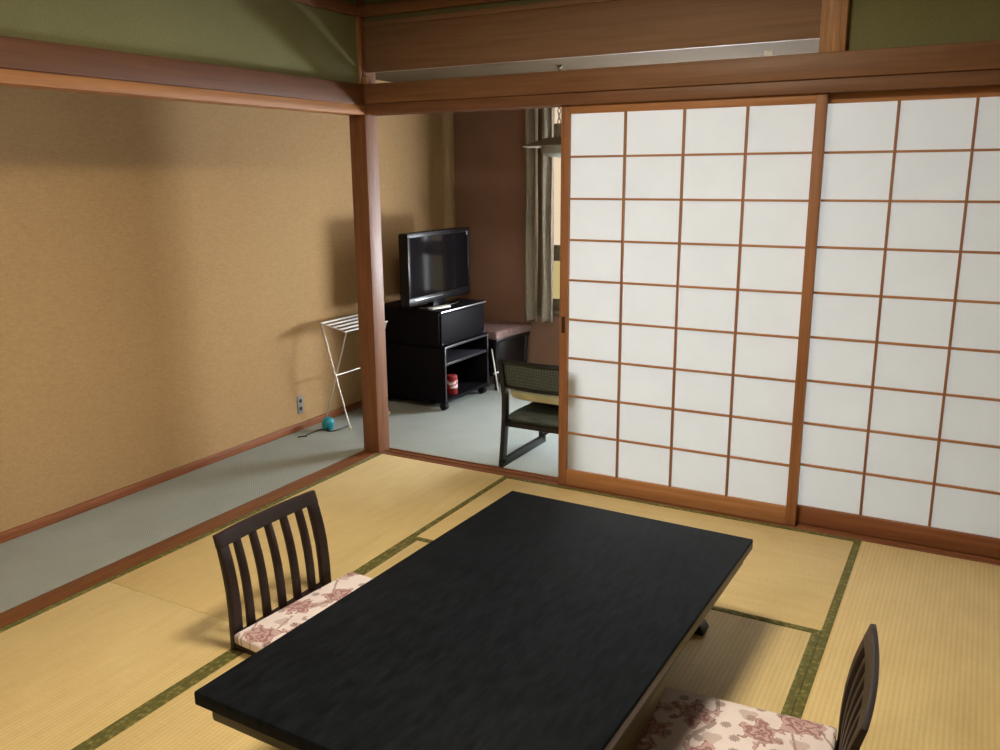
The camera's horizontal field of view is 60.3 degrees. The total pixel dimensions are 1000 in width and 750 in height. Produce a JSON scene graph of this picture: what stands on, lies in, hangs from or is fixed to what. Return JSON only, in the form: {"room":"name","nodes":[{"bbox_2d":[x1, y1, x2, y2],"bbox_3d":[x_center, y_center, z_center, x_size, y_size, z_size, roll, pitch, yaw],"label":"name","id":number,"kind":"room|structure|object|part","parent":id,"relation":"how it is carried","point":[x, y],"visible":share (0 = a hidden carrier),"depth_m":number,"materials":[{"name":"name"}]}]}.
{"room":"japanese tatami room","nodes":[
{"label":"japanese tatami room","id":0,"kind":"room"},
{"bbox_2d":[0,0,357,83],"bbox_3d":[-1.859,-1.324,2.378,0.066,0.636,4.600,7,15,28],"label":"wall","id":1,"kind":"structure","parent":0,"point":[276,36],"depth_m":3.52,"materials":[{"name":"green paint"}]},
{"bbox_2d":[0,35,363,104],"bbox_3d":[-1.850,-0.965,2.450,0.118,0.100,4.586,7,15,28],"label":"beam","id":2,"kind":"structure","parent":1,"relation":"attached to","point":[16,53],"depth_m":3.30,"materials":[{"name":"brown wood"}]},
{"bbox_2d":[355,17,362,84],"bbox_3d":[-0.713,-1.635,4.344,0.018,0.324,0.018,7,15,28],"label":"trim","id":3,"kind":"structure","parent":1,"relation":"attached to","point":[357,19],"depth_m":4.34,"materials":[{"name":"brown wood"}]},
{"bbox_2d":[349,0,389,452],"bbox_3d":[-0.710,-0.826,4.607,0.105,2.680,0.105,7,15,28],"label":"trim","id":4,"kind":"structure","parent":1,"relation":"attached to","point":[363,128],"depth_m":4.63,"materials":[{"name":"brown wood"}]},
{"bbox_2d":[288,0,514,17],"bbox_3d":[-0.847,-1.239,1.841,2.231,0.050,4.630,7,15,28],"label":"trim","id":5,"kind":"structure","parent":1,"relation":"attached to","point":[406,6],"depth_m":4.14,"materials":[{"name":"brown wood"}]},
{"bbox_2d":[0,80,456,531],"bbox_3d":[-1.968,-0.636,3.838,0.120,2.680,6.700,7,15,28],"label":"wall","id":6,"kind":"structure","parent":0,"point":[171,272],"depth_m":4.33,"materials":[{"name":"paint"}]},
{"bbox_2d":[0,395,390,543],"bbox_3d":[-1.925,0.609,4.052,0.012,0.046,6.600,7,15,28],"label":"baseboard","id":7,"kind":"structure","parent":6,"relation":"attached to","point":[42,522],"depth_m":4.37,"materials":[{"name":"brown wood"}]},
{"bbox_2d":[297,395,303,413],"bbox_3d":[-1.221,0.182,5.265,0.008,0.112,0.048,7,15,28],"label":"wall outlet","id":8,"kind":"object","parent":6,"relation":"attached to","point":[299,398],"visible":1,"depth_m":5.26,"materials":[{"name":"grey plastic"}]},
{"bbox_2d":[0,374,558,612],"bbox_3d":[-0.118,0.874,3.088,4.140,0.056,6.600,7,15,28],"label":"floor","id":9,"kind":"structure","parent":0,"point":[33,564],"depth_m":4.44,"materials":[{"name":"grey carpet"}]},
{"bbox_2d":[298,425,348,437],"bbox_3d":[-1.073,0.341,5.251,0.365,0.007,0.078,-11,17,-38],"label":"cord","id":10,"kind":"object","parent":9,"relation":"on","point":[348,425],"visible":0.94,"depth_m":5.25,"materials":[{"name":"grey plastic"}]},
{"bbox_2d":[322,417,333,429],"bbox_3d":[-1.056,0.296,5.286,0.076,0.080,0.078,-2,13,-6],"label":"gadget","id":11,"kind":"object","parent":9,"relation":"on","point":[327,422],"visible":1,"depth_m":5.26,"materials":[{"name":"teal plastic"}]},
{"bbox_2d":[320,314,389,429],"bbox_3d":[-0.913,-0.033,5.423,0.231,0.656,0.441,7,15,28],"label":"towel rack","id":12,"kind":"object","parent":9,"relation":"on","point":[336,374],"visible":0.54,"depth_m":5.25,"materials":[{"name":"metal"}]},
{"bbox_3d":[-1.000,0.009,5.240,0.182,0.644,0.022,7,15,28],"label":"leg","id":13,"kind":"part","parent":12,"relation":"part of","materials":[{"name":"metal"}]},
{"bbox_3d":[-1.006,0.024,5.261,0.224,0.607,0.010,8,15,31],"label":"leg","id":14,"kind":"part","parent":12,"relation":"part of","materials":[{"name":"metal"}]},
{"bbox_2d":[384,298,488,410],"bbox_3d":[-0.470,-0.166,5.952,0.570,0.666,0.592,7,15,28],"label":"base cabinet","id":15,"kind":"object","parent":9,"relation":"on","point":[424,346],"visible":0.91,"depth_m":5.73,"materials":[{"name":"black laminate"}]},
{"bbox_2d":[398,227,469,308],"bbox_3d":[-0.433,-0.723,5.781,0.232,0.496,0.760,7,15,28],"label":"television","id":16,"kind":"object","parent":15,"relation":"on","point":[434,265],"visible":0.94,"depth_m":5.69,"materials":[{"name":"black plastic"}]},
{"bbox_3d":[-0.480,-0.483,5.877,0.556,0.014,0.584,7,15,28],"label":"panel","id":17,"kind":"part","parent":15,"relation":"part of","materials":[{"name":"black laminate"}]},
{"bbox_2d":[428,305,450,309],"bbox_3d":[-0.397,-0.444,5.640,0.045,0.016,0.170,12,18,42],"label":"remote control","id":18,"kind":"object","parent":15,"relation":"on","point":[440,306],"visible":1,"depth_m":5.62,"materials":[{"name":"white plastic"}]},
{"bbox_2d":[447,374,457,394],"bbox_3d":[-0.323,0.063,5.801,0.076,0.130,0.076,7,15,28],"label":"jar","id":19,"kind":"object","parent":15,"relation":"in","point":[452,381],"visible":0.93,"depth_m":5.77,"materials":[{"name":"red plastic"}]},
{"bbox_3d":[-0.323,0.010,5.788,0.072,0.022,0.072,7,15,28],"label":"lid","id":20,"kind":"part","parent":19,"relation":"part of","materials":[{"name":"red plastic"}]},
{"bbox_3d":[-0.250,-0.342,5.780,0.012,0.203,0.548,7,15,28],"label":"flap door","id":21,"kind":"part","parent":15,"relation":"part of","materials":[{"name":"black laminate"}]},
{"bbox_2d":[446,346,485,365],"bbox_3d":[-0.463,-0.145,5.966,0.545,0.016,0.538,7,15,28],"label":"shelf","id":22,"kind":"object","parent":15,"relation":"attached to","point":[455,354],"depth_m":5.97,"materials":[{"name":"black wood"}]},
{"bbox_2d":[483,319,530,391],"bbox_3d":[-0.061,-0.155,6.370,0.401,0.451,0.478,9,16,36],"label":"stool","id":23,"kind":"object","parent":9,"relation":"on","point":[508,340],"visible":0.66,"depth_m":6.26,"materials":[{"name":"black paint"}]},
{"bbox_3d":[-0.174,-0.164,6.483,0.014,0.295,0.375,9,16,36],"label":"panel","id":24,"kind":"part","parent":23,"relation":"part of","materials":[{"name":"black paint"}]},
{"bbox_3d":[-0.068,-0.171,6.632,0.053,0.362,0.053,9,16,36],"label":"leg","id":25,"kind":"part","parent":23,"relation":"part of","materials":[{"name":"black paint"}]},
{"bbox_3d":[-0.025,-0.062,6.168,0.053,0.362,0.053,9,16,36],"label":"leg","id":26,"kind":"part","parent":23,"relation":"part of","materials":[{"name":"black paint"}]},
{"bbox_3d":[-0.051,-0.298,6.356,0.375,0.030,0.415,9,16,36],"label":"seat frame","id":27,"kind":"part","parent":23,"relation":"part of","materials":[{"name":"black paint"}]},
{"bbox_3d":[0.077,-0.122,6.299,0.014,0.295,0.375,9,16,36],"label":"panel","id":28,"kind":"part","parent":23,"relation":"part of","materials":[{"name":"black paint"}]},
{"bbox_3d":[0.189,-0.129,6.443,0.053,0.362,0.053,9,16,36],"label":"leg","id":29,"kind":"part","parent":23,"relation":"part of","materials":[{"name":"black paint"}]},
{"bbox_2d":[498,358,558,466],"bbox_3d":[0.323,0.178,4.620,0.484,0.592,0.552,7,15,28],"label":"armchair","id":30,"kind":"object","parent":9,"relation":"on","point":[543,418],"visible":0.59,"depth_m":4.49,"materials":[{"name":"black paint"}]},
{"bbox_3d":[0.019,0.191,4.546,0.024,0.573,0.087,7,15,28],"label":"post","id":31,"kind":"part","parent":30,"relation":"part of","materials":[{"name":"black paint"}]},
{"bbox_3d":[0.201,-0.046,4.345,0.465,0.028,0.056,7,15,28],"label":"rail","id":32,"kind":"part","parent":30,"relation":"part of","materials":[{"name":"black paint"}]},
{"bbox_3d":[0.208,0.020,4.372,0.436,0.130,0.071,7,15,28],"label":"panel","id":33,"kind":"part","parent":30,"relation":"part of","materials":[{"name":"fabric"}]},
{"bbox_3d":[0.217,0.086,4.403,0.464,0.020,0.048,7,15,28],"label":"rail","id":34,"kind":"part","parent":30,"relation":"part of","materials":[{"name":"black paint"}]},
{"bbox_3d":[0.341,0.203,4.658,0.470,0.048,0.480,7,15,28],"label":"seat","id":35,"kind":"part","parent":30,"relation":"part of","materials":[{"name":"fabric"}]},
{"bbox_3d":[0.344,0.238,4.671,0.440,0.028,0.460,7,15,28],"label":"seat frame","id":36,"kind":"part","parent":30,"relation":"part of","materials":[{"name":"black paint"}]},
{"bbox_2d":[510,390,558,404],"bbox_3d":[0.325,0.113,4.630,0.450,0.132,0.393,7,15,28],"label":"pillow","id":37,"kind":"object","parent":30,"relation":"on","point":[541,398],"visible":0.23,"depth_m":4.49,"materials":[{"name":"fabric"}]},
{"bbox_2d":[453,109,559,365],"bbox_3d":[1.498,-1.086,5.649,4.140,2.680,0.120,7,15,28],"label":"wall","id":38,"kind":"structure","parent":0,"point":[489,153],"depth_m":6.43,"materials":[{"name":"brown paint"}]},
{"bbox_2d":[537,107,560,316],"bbox_3d":[1.086,-1.106,5.855,1.840,1.530,0.100,7,15,28],"label":"window","id":39,"kind":"structure","parent":38,"relation":"in","point":[557,161],"depth_m":6.27,"materials":[{"name":"brown metal"}]},
{"bbox_3d":[1.094,-1.112,5.869,1.770,1.455,0.045,7,15,28],"label":"sash frame","id":40,"kind":"part","parent":39,"relation":"part of","materials":[{"name":"brown metal"}]},
{"bbox_3d":[0.475,-0.692,6.323,0.345,0.300,0.008,7,15,28],"label":"pane","id":41,"kind":"part","parent":39,"relation":"part of","materials":[{"name":"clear glass"}]},
{"bbox_3d":[0.469,-1.417,6.153,0.345,0.990,0.008,7,15,28],"label":"pane","id":42,"kind":"part","parent":39,"relation":"part of","materials":[{"name":"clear glass"}]},
{"bbox_3d":[1.233,-1.838,5.491,2.550,0.040,0.100,7,15,28],"label":"rail","id":43,"kind":"object","parent":38,"relation":"attached to","visible":0},
{"bbox_2d":[524,108,537,320],"bbox_3d":[0.217,-1.165,6.195,0.098,1.572,0.088,4,14,17],"label":"curtain","id":44,"kind":"object","parent":43,"relation":"hanging from","point":[531,115],"visible":0.91,"depth_m":6.19,"materials":[{"name":"grey fabric"}]},
{"bbox_2d":[541,108,554,322],"bbox_3d":[0.339,-1.152,6.131,0.082,1.572,0.085,3,14,13],"label":"curtain","id":45,"kind":"object","parent":43,"relation":"hanging from","point":[548,114],"visible":0.91,"depth_m":6.13,"materials":[{"name":"grey fabric"}]},
{"bbox_2d":[375,39,819,81],"bbox_3d":[1.010,-1.741,4.601,4.140,0.080,1.870,7,15,28],"label":"transom opening","id":46,"kind":"structure","parent":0,"point":[811,45],"depth_m":4.74,"materials":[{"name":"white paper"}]},
{"bbox_2d":[522,65,561,157],"bbox_3d":[0.342,-1.519,4.957,0.428,0.519,0.428,7,15,28],"label":"pendant lamp","id":47,"kind":"object","parent":46,"relation":"hanging from","point":[550,147],"visible":0.47,"depth_m":4.92,"materials":[{"name":"white metal"}]},
{"bbox_3d":[0.343,-1.352,4.997,0.428,0.052,0.428,7,15,28],"label":"lamp shade","id":48,"kind":"part","parent":47,"relation":"part of","materials":[{"name":"grey ceramic"}]},
{"bbox_3d":[0.343,-1.306,5.007,0.216,0.082,0.216,7,15,28],"label":"lamp shade","id":49,"kind":"part","parent":47,"relation":"part of","materials":[{"name":"grey glass"}]},
{"bbox_3d":[0.341,-1.608,4.936,0.018,0.336,0.018,-4,14,-16],"label":"chain","id":50,"kind":"part","parent":47,"relation":"part of","materials":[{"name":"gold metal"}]},
{"bbox_2d":[364,0,999,50],"bbox_3d":[0.833,-1.619,3.550,3.430,0.634,0.060,7,15,28],"label":"wall","id":51,"kind":"structure","parent":0,"point":[873,24],"depth_m":3.20,"materials":[{"name":"green paint"}]},
{"bbox_2d":[363,0,616,27],"bbox_3d":[0.287,-1.651,3.825,2.207,0.025,0.048,7,15,28],"label":"trim","id":52,"kind":"structure","parent":51,"relation":"attached to","point":[557,3],"depth_m":4.00,"materials":[{"name":"brown wood"}]},
{"bbox_2d":[365,0,821,72],"bbox_3d":[0.288,-1.534,3.853,2.207,0.216,0.022,7,15,28],"label":"transom panel","id":53,"kind":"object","parent":51,"relation":"attached to","point":[619,26],"depth_m":3.78,"materials":[{"name":"brown wood"}]},
{"bbox_2d":[363,40,999,103],"bbox_3d":[0.829,-1.263,3.620,3.430,0.096,0.119,7,15,28],"label":"beam","id":54,"kind":"structure","parent":51,"relation":"attached to","point":[983,55],"depth_m":3.54,"materials":[{"name":"brown wood"}]},
{"bbox_2d":[362,77,368,83],"bbox_3d":[-0.683,-1.491,4.359,0.030,0.032,0.022,7,15,28],"label":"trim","id":55,"kind":"structure","parent":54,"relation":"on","point":[365,80],"depth_m":4.35,"materials":[{"name":"brown wood"}]},
{"bbox_2d":[764,50,772,56],"bbox_3d":[1.086,-1.297,3.481,0.035,0.030,0.004,7,15,28],"label":"paper tag","id":56,"kind":"object","parent":54,"relation":"on","point":[770,52],"visible":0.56,"depth_m":3.48,"materials":[{"name":"beige paper"}]},
{"bbox_2d":[365,69,999,115],"bbox_3d":[0.833,-1.193,3.643,3.430,0.053,0.105,7,15,28],"label":"trim","id":57,"kind":"structure","parent":51,"relation":"attached to","point":[989,77],"depth_m":3.57,"materials":[{"name":"brown wood"}]},
{"bbox_2d":[819,0,849,52],"bbox_3d":[1.300,-1.561,3.285,0.097,0.634,0.104,7,15,28],"label":"trim","id":58,"kind":"structure","parent":51,"relation":"attached to","point":[835,13],"depth_m":3.29,"materials":[{"name":"brown wood"}]},
{"bbox_3d":[-0.069,0.999,3.207,4.540,0.238,7.000,7,15,28],"label":"floor","id":59,"kind":"structure","parent":0,"visible":0},
{"bbox_2d":[0,580,244,749],"bbox_3d":[-1.592,1.042,2.394,0.831,0.056,1.758,7,15,28],"label":"mat","id":60,"kind":"object","parent":59,"relation":"on","point":[75,669],"visible":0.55,"depth_m":2.77,"materials":[{"name":"beige wicker"}]},
{"bbox_2d":[0,450,376,627],"bbox_3d":[-1.840,0.927,2.904,0.101,0.061,4.600,7,15,28],"label":"trim","id":61,"kind":"structure","parent":59,"relation":"on","point":[18,612],"depth_m":3.63,"materials":[{"name":"brown wood"}]},
{"bbox_2d":[83,539,427,749],"bbox_3d":[-0.438,0.951,2.749,0.831,0.056,1.758,7,15,28],"label":"mat","id":62,"kind":"object","parent":59,"relation":"on","point":[174,722],"visible":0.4,"depth_m":2.45,"materials":[{"name":"beige wicker"}]},
{"bbox_2d":[212,490,330,654],"bbox_3d":[-0.590,0.688,2.894,0.533,0.391,0.482,7,15,29],"label":"chair","id":63,"kind":"object","parent":62,"relation":"on","point":[233,534],"visible":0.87,"depth_m":2.98,"materials":[{"name":"brown wood"}]},
{"bbox_3d":[-0.804,0.493,2.974,0.041,0.045,0.474,7,15,29],"label":"rail","id":64,"kind":"part","parent":63,"relation":"part of","materials":[{"name":"brown wood"}]},
{"bbox_3d":[-0.563,0.858,2.919,0.474,0.049,0.476,7,15,29],"label":"seat","id":65,"kind":"part","parent":63,"relation":"part of","materials":[{"name":"beige fabric"}]},
{"bbox_2d":[234,572,372,651],"bbox_3d":[-0.522,0.834,2.901,0.469,0.047,0.553,8,16,33],"label":"seat cushion","id":66,"kind":"object","parent":63,"relation":"on","point":[257,636],"visible":0.27,"depth_m":2.92,"materials":[{"name":"fabric"}]},
{"bbox_2d":[106,453,508,625],"bbox_3d":[-0.741,0.685,3.891,0.831,0.056,1.758,7,15,28],"label":"mat","id":67,"kind":"object","parent":59,"relation":"on","point":[373,506],"visible":0.56,"depth_m":3.78,"materials":[{"name":"beige wicker"}]},
{"bbox_2d":[413,476,854,634],"bbox_3d":[0.565,0.726,3.675,1.664,0.056,0.878,7,15,28],"label":"mat","id":68,"kind":"object","parent":59,"relation":"on","point":[790,577],"visible":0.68,"depth_m":3.53,"materials":[{"name":"beige wicker"}]},
{"bbox_2d":[379,448,999,565],"bbox_3d":[0.847,0.633,4.072,3.430,0.061,0.106,7,15,28],"label":"trim","id":69,"kind":"structure","parent":59,"relation":"on","point":[480,467],"depth_m":4.08,"materials":[{"name":"brown wood"}]},
{"bbox_2d":[558,93,828,525],"bbox_3d":[0.794,-0.285,3.859,1.149,1.828,0.032,7,15,28],"label":"screen","id":70,"kind":"object","parent":69,"relation":"on","point":[689,228],"visible":0.96,"depth_m":3.83,"materials":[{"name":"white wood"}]},
{"bbox_3d":[0.305,-0.241,4.133,0.019,0.080,0.005,7,15,28],"label":"finger pull","id":71,"kind":"part","parent":70,"relation":"part of","materials":[{"name":"brown wood"}]},
{"bbox_3d":[0.801,0.564,4.059,1.063,0.083,0.026,7,15,28],"label":"rail","id":72,"kind":"part","parent":70,"relation":"part of","materials":[{"name":"brown wood"}]},
{"bbox_3d":[0.788,-1.153,3.656,1.063,0.045,0.026,7,15,28],"label":"rail","id":73,"kind":"part","parent":70,"relation":"part of","materials":[{"name":"brown wood"}]},
{"bbox_2d":[796,86,999,558],"bbox_3d":[1.774,-0.180,3.377,1.149,1.828,0.030,7,15,28],"label":"screen","id":74,"kind":"object","parent":69,"relation":"on","point":[901,439],"visible":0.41,"depth_m":3.45,"materials":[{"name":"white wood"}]},
{"bbox_3d":[1.780,0.669,3.577,1.063,0.083,0.026,7,15,28],"label":"rail","id":75,"kind":"part","parent":74,"relation":"part of","materials":[{"name":"brown wood"}]},
{"bbox_3d":[1.768,-1.048,3.174,1.063,0.045,0.026,7,15,28],"label":"rail","id":76,"kind":"part","parent":74,"relation":"part of","materials":[{"name":"brown wood"}]},
{"bbox_2d":[612,610,819,749],"bbox_3d":[0.291,1.037,2.356,0.831,0.056,1.758,7,15,28],"label":"mat","id":77,"kind":"object","parent":59,"relation":"on","point":[738,659],"visible":0.31,"depth_m":2.72,"materials":[{"name":"beige wicker"}]},
{"bbox_2d":[194,491,752,749],"bbox_3d":[0.059,0.809,2.490,0.926,0.330,1.527,7,15,30],"label":"table","id":78,"kind":"object","parent":77,"relation":"on","point":[533,622],"visible":1,"depth_m":2.25,"materials":[{"name":"black paint"}]},
{"bbox_2d":[835,624,878,749],"bbox_3d":[0.636,0.855,2.142,0.533,0.391,0.482,6,15,24],"label":"chair","id":79,"kind":"object","parent":77,"relation":"on","point":[861,685],"visible":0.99,"depth_m":2.08,"materials":[{"name":"brown wood"}]},
{"bbox_2d":[636,687,836,749],"bbox_3d":[0.579,0.997,2.171,0.469,0.047,0.553,6,15,24],"label":"seat cushion","id":80,"kind":"object","parent":79,"relation":"on","point":[681,719],"visible":1,"depth_m":2.30,"materials":[{"name":"fabric"}]},
{"bbox_3d":[0.858,0.709,2.001,0.041,0.045,0.474,6,15,24],"label":"rail","id":81,"kind":"part","parent":79,"relation":"part of","materials":[{"name":"brown wood"}]},
{"bbox_2d":[791,539,999,749],"bbox_3d":[1.445,0.945,2.711,0.831,0.056,1.758,7,15,28],"label":"mat","id":82,"kind":"object","parent":59,"relation":"on","point":[936,618],"visible":1,"depth_m":2.80,"materials":[{"name":"beige wicker"}]},
{"bbox_3d":[-1.754,0.279,-0.072,4.380,2.680,0.120,7,15,28],"label":"wall","id":83,"kind":"structure","parent":0,"visible":0},
{"bbox_2d":[0,68,364,115],"bbox_3d":[-1.852,-0.896,2.476,0.105,0.047,4.600,7,15,28],"label":"trim","id":84,"kind":"structure","parent":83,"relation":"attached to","point":[8,77],"depth_m":3.33,"materials":[{"name":"brown wood"}]}
]}

